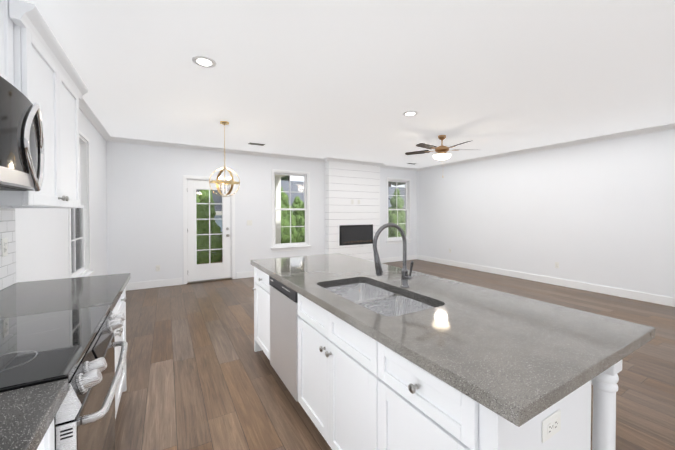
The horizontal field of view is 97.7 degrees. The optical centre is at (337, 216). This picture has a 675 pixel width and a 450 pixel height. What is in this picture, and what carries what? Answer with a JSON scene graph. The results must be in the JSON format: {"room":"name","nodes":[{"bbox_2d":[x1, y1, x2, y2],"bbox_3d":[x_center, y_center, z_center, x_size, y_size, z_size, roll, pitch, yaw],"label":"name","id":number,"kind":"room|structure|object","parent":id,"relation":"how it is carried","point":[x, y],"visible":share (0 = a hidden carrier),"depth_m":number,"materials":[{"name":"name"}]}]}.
{"room":"kitchen and living room","nodes":[
{"label":"kitchen and living room","id":0,"kind":"room"},
{"bbox_2d":[0,109,107,282],"bbox_3d":[-1.884,0.020,1.299,0.150,2.740,9.200,0,1,-30],"label":"wall","id":1,"kind":"structure","parent":0,"point":[42,234],"depth_m":2.93,"materials":[{"name":"paint"}]},
{"bbox_2d":[1,238,7,256],"bbox_3d":[-2.114,0.193,1.873,0.008,0.114,0.070,0,1,-30],"label":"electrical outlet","id":2,"kind":"structure","parent":1,"relation":"attached to","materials":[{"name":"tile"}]},
{"bbox_2d":[0,0,13,85],"bbox_3d":[-1.394,-0.903,0.935,0.340,0.724,0.758,0,1,-30],"label":"upper cabinet","id":3,"kind":"object","parent":1,"relation":"attached to","point":[6,52],"visible":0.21,"depth_m":1.28,"materials":[{"name":"paint"}]},
{"bbox_2d":[0,76,43,190],"bbox_3d":[-1.342,-0.320,0.973,0.439,0.431,0.754,0,1,-30],"label":"microwave","id":4,"kind":"object","parent":3,"relation":"attached to","point":[21,148],"visible":1,"depth_m":1.10,"materials":[{"name":"metal"}]},
{"bbox_2d":[0,208,15,289],"bbox_3d":[-1.040,0.190,0.017,0.017,0.582,4.630,0,1,-30],"label":"tile backsplash","id":5,"kind":"structure","parent":1,"relation":"attached to","point":[7,251],"depth_m":1.92,"materials":[{"name":"tile"}]},
{"bbox_2d":[0,0,88,207],"bbox_3d":[-1.799,-0.507,1.692,0.395,0.905,1.065,0,1,-30],"label":"upper cabinet","id":6,"kind":"object","parent":1,"relation":"attached to","point":[48,80],"visible":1,"depth_m":1.64,"materials":[{"name":"paint"}]},
{"bbox_2d":[68,130,93,277],"bbox_3d":[-3.148,-0.095,3.535,0.183,1.872,1.026,0,1,-30],"label":"window","id":7,"kind":"structure","parent":1,"relation":"attached to","point":[79,261],"depth_m":3.87,"materials":[{"name":"paint"}]},
{"bbox_2d":[79,97,111,141],"bbox_3d":[-1.786,-1.312,1.338,0.075,0.074,8.898,0,1,-30],"label":"crown molding","id":8,"kind":"structure","parent":1,"relation":"attached to","point":[87,112],"depth_m":4.06,"materials":[{"name":"paint"}]},
{"bbox_2d":[108,141,415,284],"bbox_3d":[-0.851,-0.057,7.133,7.440,2.740,0.150,0,1,-30],"label":"wall","id":9,"kind":"structure","parent":0,"point":[145,182],"depth_m":5.74,"materials":[{"name":"paint"}]},
{"bbox_2d":[126,278,181,290],"bbox_3d":[-3.537,1.268,5.492,1.129,0.135,0.016,0,1,-30],"label":"baseboard","id":10,"kind":"structure","parent":9,"relation":"attached to","point":[177,281],"depth_m":5.53,"materials":[{"name":"paint"}]},
{"bbox_2d":[183,175,234,283],"bbox_3d":[-2.632,0.254,6.072,0.972,2.144,0.181,0,1,-30],"label":"back door","id":11,"kind":"structure","parent":9,"relation":"in","point":[194,271],"depth_m":6.01,"materials":[{"name":"paint"}]},
{"bbox_2d":[111,137,326,161],"bbox_3d":[-2.130,-1.377,6.241,4.229,0.074,0.075,0,1,-30],"label":"crown molding","id":12,"kind":"structure","parent":9,"relation":"attached to","point":[114,139],"depth_m":5.96,"materials":[{"name":"paint"}]},
{"bbox_2d":[236,271,253,278],"bbox_3d":[-1.237,1.250,6.829,2.129,0.135,0.016,0,1,-30],"label":"baseboard","id":13,"kind":"structure","parent":9,"relation":"attached to","point":[247,274],"depth_m":6.38,"materials":[{"name":"paint"}]},
{"bbox_2d":[271,169,310,251],"bbox_3d":[-1.103,-0.140,6.949,0.986,1.872,0.183,0,1,-30],"label":"window","id":14,"kind":"structure","parent":9,"relation":"in","point":[293,246],"depth_m":6.96,"materials":[{"name":"paint"}]},
{"bbox_2d":[380,165,416,170],"bbox_3d":[1.700,-1.406,8.468,1.491,0.074,0.075,0,1,-30],"label":"crown molding","id":15,"kind":"structure","parent":9,"relation":"attached to","point":[386,166],"depth_m":8.53,"materials":[{"name":"paint"}]},
{"bbox_2d":[380,255,416,262],"bbox_3d":[1.712,1.227,8.543,1.550,0.135,0.016,0,1,-30],"label":"baseboard","id":16,"kind":"structure","parent":9,"relation":"attached to","point":[411,257],"depth_m":8.53,"materials":[{"name":"paint"}]},
{"bbox_2d":[386,177,411,243],"bbox_3d":[1.762,-0.172,8.615,0.956,1.892,0.183,0,1,-30],"label":"window","id":17,"kind":"structure","parent":9,"relation":"in","point":[407,209],"depth_m":8.71,"materials":[{"name":"paint"}]},
{"bbox_2d":[20,0,674,167],"bbox_3d":[1.414,-1.425,3.197,7.780,0.100,9.200,0,1,-30],"label":"ceiling","id":18,"kind":"structure","parent":0,"point":[348,79],"depth_m":2.78,"materials":[{"name":"paint"}]},
{"bbox_2d":[192,56,215,67],"bbox_3d":[-1.174,-1.362,2.596,0.196,0.008,0.196,0,1,-30],"label":"recessed light","id":19,"kind":"object","parent":18,"relation":"in","point":[204,61],"visible":1,"depth_m":2.58,"materials":[{"name":"glass"}]},
{"bbox_2d":[209,121,239,196],"bbox_3d":[-1.659,-0.841,4.334,0.418,1.096,0.405,0,1,-30],"label":"pendant chandelier","id":20,"kind":"object","parent":18,"relation":"hanging from","point":[218,181],"visible":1,"depth_m":4.32,"materials":[{"name":"gold metal"}]},
{"bbox_2d":[248,142,264,145],"bbox_3d":[-1.571,-1.403,5.707,0.300,0.010,0.150,0,1,-30],"label":"ceiling vent","id":21,"kind":"object","parent":18,"relation":"in","point":[250,143],"visible":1,"depth_m":5.70,"materials":[{"name":"grey metal"}]},
{"bbox_2d":[403,111,417,115],"bbox_3d":[0.977,-1.380,3.950,0.196,0.008,0.196,0,1,-30],"label":"recessed light","id":22,"kind":"object","parent":18,"relation":"in","point":[410,113],"visible":1,"depth_m":3.94,"materials":[{"name":"glass"}]},
{"bbox_2d":[405,135,472,160],"bbox_3d":[1.787,-1.037,5.061,1.258,0.724,1.272,0,1,-30],"label":"ceiling fan","id":23,"kind":"object","parent":18,"relation":"hanging from","point":[441,151],"visible":1,"depth_m":5.01,"materials":[{"name":"brown wood"}]},
{"bbox_2d":[325,161,379,260],"bbox_3d":[0.414,-0.063,7.653,1.570,2.739,0.218,0,1,-30],"label":"wall","id":24,"kind":"structure","parent":0,"point":[346,184],"depth_m":7.48,"materials":[{"name":"paint"}]},
{"bbox_2d":[326,157,384,166],"bbox_3d":[0.488,-1.394,7.508,1.722,0.074,0.075,0,1,-30],"label":"crown molding","id":25,"kind":"structure","parent":24,"relation":"attached to","point":[328,158],"depth_m":7.47,"materials":[{"name":"paint"}]},
{"bbox_2d":[340,225,372,244],"bbox_3d":[0.478,0.462,7.620,1.020,0.490,0.116,0,1,-30],"label":"fireplace insert","id":26,"kind":"object","parent":24,"relation":"in","point":[355,234],"visible":0.96,"depth_m":7.56,"materials":[{"name":"black metal"}]},
{"bbox_2d":[115,259,674,449],"bbox_3d":[1.414,1.395,3.235,7.780,0.060,9.200,0,1,-30],"label":"floor","id":27,"kind":"structure","parent":0,"point":[201,374],"depth_m":2.57,"materials":[{"name":"wood"}]},
{"bbox_2d":[37,419,54,449],"bbox_3d":[-0.861,0.964,0.320,0.618,0.880,0.876,0,1,-30],"label":"base cabinet","id":28,"kind":"object","parent":27,"relation":"on","point":[47,442],"visible":0.1,"depth_m":0.78,"materials":[{"name":"paint"}]},
{"bbox_2d":[0,379,67,449],"bbox_3d":[-0.335,0.512,-0.561,0.648,0.045,2.917,0,1,-30],"label":"countertop","id":29,"kind":"structure","parent":28,"relation":"on","point":[27,415],"depth_m":0.72,"materials":[{"name":"grey stone"}]},
{"bbox_2d":[0,305,127,449],"bbox_3d":[-1.220,0.927,1.061,0.734,0.933,0.760,0,1,-30],"label":"range","id":30,"kind":"object","parent":27,"relation":"on","point":[75,348],"visible":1,"depth_m":1.05,"materials":[{"name":"black glass"}]},
{"bbox_2d":[112,287,126,418],"bbox_3d":[-1.690,0.945,1.778,0.650,0.879,0.947,0,1,-30],"label":"base cabinet","id":31,"kind":"object","parent":27,"relation":"on","point":[120,332],"visible":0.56,"depth_m":2.08,"materials":[{"name":"paint"}]},
{"bbox_2d":[0,273,129,318],"bbox_3d":[-1.699,0.481,1.785,0.648,0.045,0.977,0,1,-30],"label":"countertop","id":32,"kind":"structure","parent":31,"relation":"on","point":[17,299],"depth_m":1.74,"materials":[{"name":"grey stone"}]},
{"bbox_2d":[252,267,267,357],"bbox_3d":[-0.447,0.929,2.928,0.620,0.880,0.548,0,1,-30],"label":"base cabinet","id":33,"kind":"object","parent":27,"relation":"on","point":[260,292],"depth_m":2.83,"materials":[{"name":"paint"}]},
{"bbox_2d":[269,276,298,401],"bbox_3d":[-0.184,0.939,2.415,0.582,0.874,0.596,0,1,-30],"label":"dishwasher","id":34,"kind":"object","parent":27,"relation":"on","point":[284,316],"visible":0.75,"depth_m":2.21,"materials":[{"name":"metal"}]},
{"bbox_2d":[298,293,401,449],"bbox_3d":[0.230,0.945,1.764,0.620,0.880,0.938,0,1,-30],"label":"base cabinet","id":35,"kind":"object","parent":27,"relation":"on","point":[358,389],"depth_m":1.60,"materials":[{"name":"paint"}]},
{"bbox_2d":[364,333,590,449],"bbox_3d":[0.550,0.952,1.214,0.620,0.880,0.575,0,1,-30],"label":"base cabinet","id":36,"kind":"object","parent":27,"relation":"on","point":[407,407],"depth_m":1.03,"materials":[{"name":"paint"}]},
{"bbox_2d":[251,223,654,426],"bbox_3d":[0.224,0.367,2.130,1.035,0.665,2.660,0,1,-30],"label":"countertop","id":37,"kind":"structure","parent":36,"relation":"on","point":[517,360],"depth_m":1.23,"materials":[{"name":"grey stone"}]},
{"bbox_2d":[325,283,434,315],"bbox_3d":[0.216,0.604,1.799,0.453,0.200,0.798,0,1,-30],"label":"sink","id":38,"kind":"object","parent":37,"relation":"in","point":[380,299],"depth_m":1.86,"materials":[{"name":"silver metal"}]},
{"bbox_2d":[373,223,413,287],"bbox_3d":[0.352,0.248,1.846,0.285,0.419,0.106,0,1,-30],"label":"faucet","id":39,"kind":"object","parent":37,"relation":"on","point":[405,277],"depth_m":1.88,"materials":[{"name":"grey metal"}]},
{"bbox_2d":[591,360,621,449],"bbox_3d":[0.465,0.938,2.304,0.324,0.879,2.537,0,1,-30],"label":"island post","id":40,"kind":"object","parent":27,"relation":"on","point":[605,386],"visible":0.23,"depth_m":1.27,"materials":[{"name":"paint"}]},
{"bbox_2d":[416,129,674,297],"bbox_3d":[4.708,-0.030,5.131,0.160,2.740,9.200,0,1,-30],"label":"wall","id":41,"kind":"structure","parent":0,"point":[601,213],"depth_m":5.59,"materials":[{"name":"paint"}]},
{"bbox_2d":[417,123,674,170],"bbox_3d":[4.615,-1.361,5.059,0.075,0.074,8.898,0,1,-30],"label":"crown molding","id":42,"kind":"structure","parent":41,"relation":"attached to","point":[672,125],"depth_m":5.55,"materials":[{"name":"paint"}]},
{"bbox_2d":[417,255,674,306],"bbox_3d":[4.640,1.273,5.108,0.016,0.135,8.898,0,1,-30],"label":"baseboard","id":43,"kind":"structure","parent":41,"relation":"attached to","point":[651,298],"depth_m":5.58,"materials":[{"name":"paint"}]},
{"label":"outside","id":44,"kind":"structure","parent":0,"visible":0},
{"bbox_3d":[-15.561,1.911,46.793,100.000,2.160,83.140,0,1,-30],"label":"ground","id":45,"kind":"structure","parent":44,"visible":0},
{"bbox_2d":[196,189,221,231],"bbox_3d":[-13.423,0.128,17.421,13.100,5.900,10.930,0,1,-30],"label":"house","id":46,"kind":"structure","parent":45,"relation":"on","point":[219,216],"depth_m":15.98,"materials":[{"name":"grey"}]},
{"bbox_2d":[196,190,221,263],"bbox_3d":[-4.161,0.353,9.333,1.109,2.648,1.040,0,1,-30],"label":"shrub","id":47,"kind":"object","parent":45,"relation":"on","point":[215,243],"depth_m":9.02,"materials":[{"name":"green plant"}]},
{"bbox_2d":[275,175,286,243],"bbox_3d":[-3.135,-0.028,7.201,4.320,2.760,2.238,0,1,-30],"label":"porch","id":48,"kind":"object","parent":45,"relation":"on","point":[277,202],"depth_m":9.05,"materials":[{"name":"white"}]},
{"bbox_2d":[281,187,297,242],"bbox_3d":[-1.991,0.250,10.243,1.278,2.686,1.131,0,1,-30],"label":"shrub","id":49,"kind":"object","parent":45,"relation":"on","point":[285,219],"depth_m":10.03,"materials":[{"name":"green plant"}]},
{"bbox_2d":[292,196,302,229],"bbox_3d":[-1.634,0.403,12.113,1.200,2.536,1.280,0,1,-30],"label":"shrub","id":50,"kind":"object","parent":45,"relation":"on","point":[297,204],"depth_m":11.96,"materials":[{"name":"green plant"}]},
{"bbox_2d":[296,203,304,242],"bbox_3d":[-1.082,0.410,11.015,1.174,2.481,1.221,0,1,-30],"label":"shrub","id":51,"kind":"object","parent":45,"relation":"on","point":[300,238],"depth_m":10.67,"materials":[{"name":"green plant"}]},
{"bbox_2d":[281,180,404,211],"bbox_3d":[-1.984,0.155,22.915,10.400,5.700,10.930,0,1,-30],"label":"house","id":52,"kind":"structure","parent":45,"relation":"on","point":[299,188],"depth_m":20.41,"materials":[{"name":"grey"}]},
{"bbox_2d":[388,182,403,186],"bbox_3d":[7.359,-5.598,39.800,8.728,16.960,11.096,0,1,-30],"label":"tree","id":53,"kind":"object","parent":45,"relation":"on","point":[394,184],"depth_m":37.23,"materials":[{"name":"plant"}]},
{"bbox_2d":[388,187,404,208],"bbox_3d":[8.320,0.011,30.061,12.400,5.800,10.930,0,1,-30],"label":"house","id":54,"kind":"structure","parent":45,"relation":"on","point":[391,189],"depth_m":26.92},
{"bbox_2d":[388,189,405,237],"bbox_3d":[2.654,0.144,13.220,1.126,2.790,1.091,0,1,-30],"label":"shrub","id":55,"kind":"object","parent":45,"relation":"on","point":[394,213],"depth_m":12.84,"materials":[{"name":"green plant"}]}
]}

